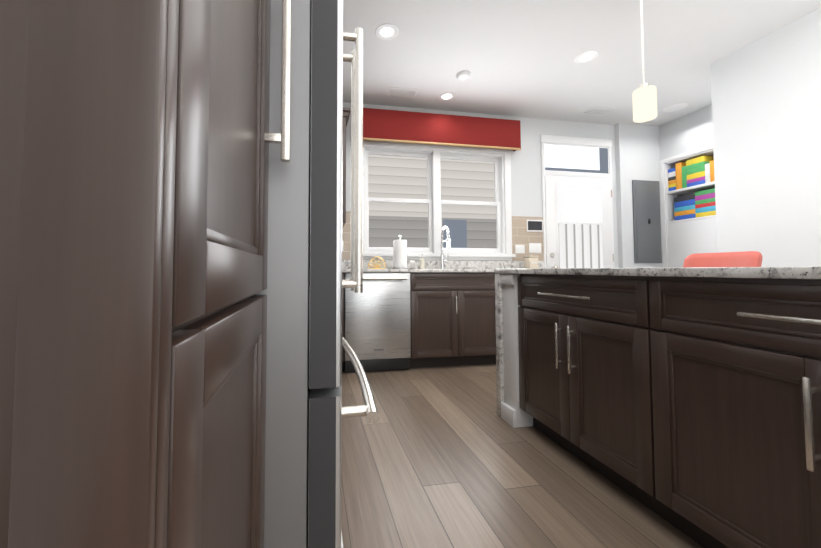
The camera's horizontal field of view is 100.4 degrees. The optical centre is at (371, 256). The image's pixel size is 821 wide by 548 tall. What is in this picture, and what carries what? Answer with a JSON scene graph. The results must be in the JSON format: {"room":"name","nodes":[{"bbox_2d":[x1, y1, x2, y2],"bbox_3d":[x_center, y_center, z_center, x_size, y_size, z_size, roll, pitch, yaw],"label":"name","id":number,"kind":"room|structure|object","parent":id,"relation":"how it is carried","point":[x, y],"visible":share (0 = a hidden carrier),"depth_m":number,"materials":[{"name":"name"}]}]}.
{"room":"kitchen","nodes":[
{"label":"kitchen","id":0,"kind":"room"},
{"bbox_2d":[343,102,662,272],"bbox_3d":[1.367,-0.306,4.022,5.400,2.770,0.210,0,-2,-10],"label":"wall","id":1,"kind":"structure","parent":0,"point":[635,151],"depth_m":4.23,"materials":[{"name":"paint"}]},
{"bbox_2d":[342,108,350,226],"bbox_3d":[-0.742,-0.900,3.438,1.032,1.139,0.385,0,-2,-10],"label":"upper cabinet","id":2,"kind":"object","parent":1,"relation":"attached to","point":[346,112],"visible":0.04,"depth_m":3.37,"materials":[{"name":"brown wood"}]},
{"bbox_2d":[363,140,515,259],"bbox_3d":[0.741,-0.633,3.926,1.880,1.345,0.210,0,-2,-10],"label":"window","id":3,"kind":"structure","parent":1,"relation":"in","point":[499,158],"depth_m":3.92,"materials":[{"name":"white wood"}]},
{"bbox_2d":[363,108,520,151],"bbox_3d":[0.770,-1.419,3.849,1.954,0.349,0.132,0,-2,-10],"label":"window valance","id":4,"kind":"object","parent":1,"relation":"attached to","point":[384,125],"visible":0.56,"depth_m":3.79,"materials":[{"name":"red fabric"}]},
{"bbox_2d":[342,211,543,260],"bbox_3d":[0.397,-0.175,3.799,3.415,0.630,0.009,0,-2,-10],"label":"tile backsplash","id":5,"kind":"structure","parent":1,"relation":"attached to","point":[521,235],"depth_m":4.02,"materials":[{"name":"beige tile"}]},
{"bbox_2d":[515,245,524,252],"bbox_3d":[1.761,-0.091,4.022,0.120,0.100,0.008,0,-2,-10],"label":"electrical outlet","id":6,"kind":"object","parent":5,"relation":"attached to","point":[519,248],"visible":1,"depth_m":4.02,"materials":[{"name":"white plastic"}]},
{"bbox_2d":[527,220,542,231],"bbox_3d":[1.958,-0.370,4.067,0.210,0.140,0.008,0,-2,-10],"label":"screen","id":7,"kind":"object","parent":5,"relation":"attached to","point":[534,225],"visible":1,"depth_m":4.06,"materials":[{"name":"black plastic"}]},
{"bbox_2d":[529,243,540,252],"bbox_3d":[1.958,-0.105,4.056,0.160,0.115,0.008,0,-2,-10],"label":"light switch","id":8,"kind":"object","parent":5,"relation":"attached to","point":[534,247],"visible":1,"depth_m":4.05,"materials":[{"name":"white plastic"}]},
{"bbox_2d":[540,135,613,267],"bbox_3d":[2.551,-0.199,4.115,0.991,2.562,0.117,0,-2,-10],"label":"entry door","id":9,"kind":"structure","parent":1,"relation":"in","point":[577,207],"depth_m":4.15,"materials":[{"name":"white wood"}]},
{"bbox_2d":[632,180,661,262],"bbox_3d":[3.466,-0.442,4.265,0.390,1.040,0.030,0,-2,-10],"label":"electrical panel","id":10,"kind":"object","parent":1,"relation":"attached to","point":[646,222],"visible":0.98,"depth_m":4.25,"materials":[{"name":"grey metal"}]},
{"bbox_2d":[341,364,703,547],"bbox_3d":[1.893,0.991,0.467,5.650,0.100,7.790,0,-2,-10],"label":"floor","id":11,"kind":"structure","parent":0,"point":[441,457],"depth_m":1.48,"materials":[{"name":"brown wood"}]},
{"bbox_2d":[0,0,279,547],"bbox_3d":[-0.438,-0.315,0.352,0.592,2.500,0.442,0,-2,-10],"label":"tall cabinet","id":12,"kind":"object","parent":11,"relation":"on","point":[136,137],"depth_m":0.17,"materials":[{"name":"brown wood"}]},
{"bbox_2d":[256,0,378,547],"bbox_3d":[-0.423,0.063,1.003,0.794,1.797,0.847,0,-2,-10],"label":"refrigerator","id":13,"kind":"object","parent":11,"relation":"on","point":[306,410],"visible":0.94,"depth_m":0.63,"materials":[{"name":"grey metal"}]},
{"bbox_2d":[342,273,343,371],"bbox_3d":[-0.756,0.599,3.216,0.949,0.898,0.703,0,-2,-10],"label":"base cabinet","id":14,"kind":"object","parent":11,"relation":"on","point":[342,321],"visible":0.1,"depth_m":3.01,"materials":[{"name":"brown wood"}]},
{"bbox_2d":[343,272,410,372],"bbox_3d":[0.015,0.605,3.340,0.602,0.895,0.706,0,-2,-10],"label":"dishwasher","id":15,"kind":"object","parent":11,"relation":"on","point":[377,336],"visible":0.85,"depth_m":3.06,"materials":[{"name":"silver metal"}]},
{"bbox_2d":[395,272,495,367],"bbox_3d":[0.788,0.610,3.512,0.974,0.898,0.642,0,-2,-10],"label":"base cabinet","id":16,"kind":"object","parent":11,"relation":"on","point":[452,319],"visible":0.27,"depth_m":3.17,"materials":[{"name":"brown wood"}]},
{"bbox_2d":[342,260,544,272],"bbox_3d":[0.448,0.091,3.439,3.392,0.130,0.695,0,-2,-10],"label":"countertop","id":17,"kind":"structure","parent":16,"relation":"on","point":[459,266],"depth_m":3.80,"materials":[{"name":"stone"}]},
{"bbox_2d":[368,256,385,268],"bbox_3d":[0.056,0.059,3.340,0.176,0.126,0.060,0,-2,-10],"label":"napkin holder","id":18,"kind":"object","parent":17,"relation":"on","point":[377,265],"visible":1,"depth_m":3.32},
{"bbox_2d":[392,235,407,268],"bbox_3d":[0.292,-0.047,3.446,0.156,0.346,0.156,0,-2,-10],"label":"paper towel holder","id":19,"kind":"object","parent":17,"relation":"on","point":[399,253],"visible":0.92,"depth_m":3.39,"materials":[{"name":"white paper"}]},
{"bbox_2d":[419,254,424,268],"bbox_3d":[0.546,0.050,3.645,0.058,0.168,0.065,0,-2,-10],"label":"soap dispenser","id":20,"kind":"object","parent":17,"relation":"on","point":[421,263],"visible":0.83,"depth_m":3.63,"materials":[{"name":"beige plastic"}]},
{"bbox_2d":[439,226,450,268],"bbox_3d":[0.805,-0.100,3.621,0.101,0.465,0.234,0,-2,-10],"label":"sink faucet","id":21,"kind":"object","parent":17,"relation":"on","point":[447,240],"visible":0.98,"depth_m":3.68,"materials":[{"name":"silver metal"}]},
{"bbox_2d":[523,254,538,268],"bbox_3d":[1.803,0.056,3.832,0.116,0.170,0.120,0,-2,-10],"label":"canister","id":22,"kind":"object","parent":17,"relation":"on","point":[530,261],"visible":0.92,"depth_m":3.78,"materials":[{"name":"beige ceramic"}]},
{"bbox_2d":[512,274,631,495],"bbox_3d":[1.249,0.537,1.636,0.628,0.898,0.862,0,-2,-10],"label":"base cabinet","id":23,"kind":"object","parent":11,"relation":"on","point":[571,331],"depth_m":1.57,"materials":[{"name":"brown wood"}]},
{"bbox_2d":[660,144,717,267],"bbox_3d":[3.896,-0.086,3.894,0.272,2.319,0.876,0,-2,-10],"label":"built-in shelf","id":24,"kind":"object","parent":11,"relation":"on","point":[688,205],"visible":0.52,"depth_m":4.04,"materials":[{"name":"white wood"}]},
{"bbox_2d":[624,276,820,547],"bbox_3d":[1.384,0.507,0.857,0.628,0.898,0.964,0,-2,-10],"label":"base cabinet","id":25,"kind":"object","parent":11,"relation":"on","point":[690,407],"depth_m":1.00,"materials":[{"name":"brown wood"}]},
{"bbox_2d":[494,267,820,417],"bbox_3d":[1.550,0.507,1.282,1.177,0.930,2.037,0,-2,-10],"label":"countertop","id":26,"kind":"structure","parent":25,"relation":"on","point":[773,272],"depth_m":1.24,"materials":[{"name":"stone"}]},
{"bbox_2d":[683,251,762,267],"bbox_3d":[2.008,0.487,2.116,0.586,1.035,0.436,0,-2,-10],"label":"bar stool","id":27,"kind":"object","parent":11,"relation":"on","point":[740,259],"visible":0.23,"depth_m":2.15,"materials":[{"name":"red plastic"}]},
{"bbox_2d":[343,0,820,125],"bbox_3d":[1.893,-1.877,0.579,5.650,0.100,7.790,0,-2,-10],"label":"ceiling","id":28,"kind":"structure","parent":0,"point":[515,58],"depth_m":2.86,"materials":[{"name":"paint"}]},
{"bbox_2d":[375,23,398,39],"bbox_3d":[0.122,-1.744,2.640,0.184,0.004,0.184,0,-2,-10],"label":"recessed light","id":29,"kind":"object","parent":28,"relation":"in","point":[387,31],"visible":1,"depth_m":2.63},
{"bbox_2d":[387,87,418,97],"bbox_3d":[0.328,-1.705,3.537,0.300,0.011,0.160,0,-2,-10],"label":"ceiling vent","id":30,"kind":"object","parent":28,"relation":"in","point":[403,92],"visible":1,"depth_m":3.52,"materials":[{"name":"white plastic"}]},
{"bbox_2d":[438,92,455,100],"bbox_3d":[0.806,-1.706,3.619,0.184,0.004,0.184,0,-2,-10],"label":"recessed light","id":31,"kind":"object","parent":28,"relation":"in","point":[445,96],"visible":1,"depth_m":3.62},
{"bbox_2d":[456,71,469,79],"bbox_3d":[0.870,-1.709,3.214,0.130,0.030,0.130,0,-2,-10],"label":"smoke detector","id":32,"kind":"object","parent":28,"relation":"attached to","point":[462,75],"visible":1,"depth_m":3.18,"materials":[{"name":"white plastic"}]},
{"bbox_2d":[574,50,598,62],"bbox_3d":[1.865,-1.732,2.950,0.184,0.004,0.184,0,-2,-10],"label":"recessed light","id":33,"kind":"object","parent":28,"relation":"in","point":[586,56],"visible":1,"depth_m":2.94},
{"bbox_2d":[580,107,613,115],"bbox_3d":[2.626,-1.689,3.953,0.300,0.011,0.160,0,-2,-10],"label":"ceiling vent","id":34,"kind":"object","parent":28,"relation":"in","point":[596,111],"visible":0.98,"depth_m":3.94,"materials":[{"name":"white plastic"}]},
{"bbox_2d":[632,0,656,122],"bbox_3d":[1.472,-1.258,1.848,0.120,1.036,0.120,0,-2,-10],"label":"pendant light","id":35,"kind":"object","parent":28,"relation":"hanging from","point":[644,97],"visible":1,"depth_m":1.80,"materials":[{"name":"white metal"}]},
{"bbox_2d":[662,103,687,111],"bbox_3d":[3.461,-1.695,3.873,0.220,0.006,0.220,0,-2,-10],"label":"ceiling speaker","id":36,"kind":"object","parent":28,"relation":"attached to","point":[675,107],"visible":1,"depth_m":3.86},
{"bbox_2d":[659,104,712,259],"bbox_3d":[3.973,-0.316,3.765,0.350,2.770,1.180,0,-2,-10],"label":"wall","id":37,"kind":"structure","parent":0,"point":[687,133],"depth_m":4.05,"materials":[{"name":"paint"}]},
{"bbox_2d":[710,8,820,266],"bbox_3d":[3.981,-0.457,0.152,0.860,2.770,5.950,0,-2,-10],"label":"wall","id":38,"kind":"structure","parent":0,"point":[766,105],"depth_m":2.65,"materials":[{"name":"paint"}]},
{"label":"outside","id":39,"kind":"structure","parent":0,"visible":0},
{"bbox_2d":[368,155,496,247],"bbox_3d":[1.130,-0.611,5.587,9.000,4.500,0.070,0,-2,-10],"label":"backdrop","id":40,"kind":"structure","parent":39,"point":[469,226],"depth_m":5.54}
]}

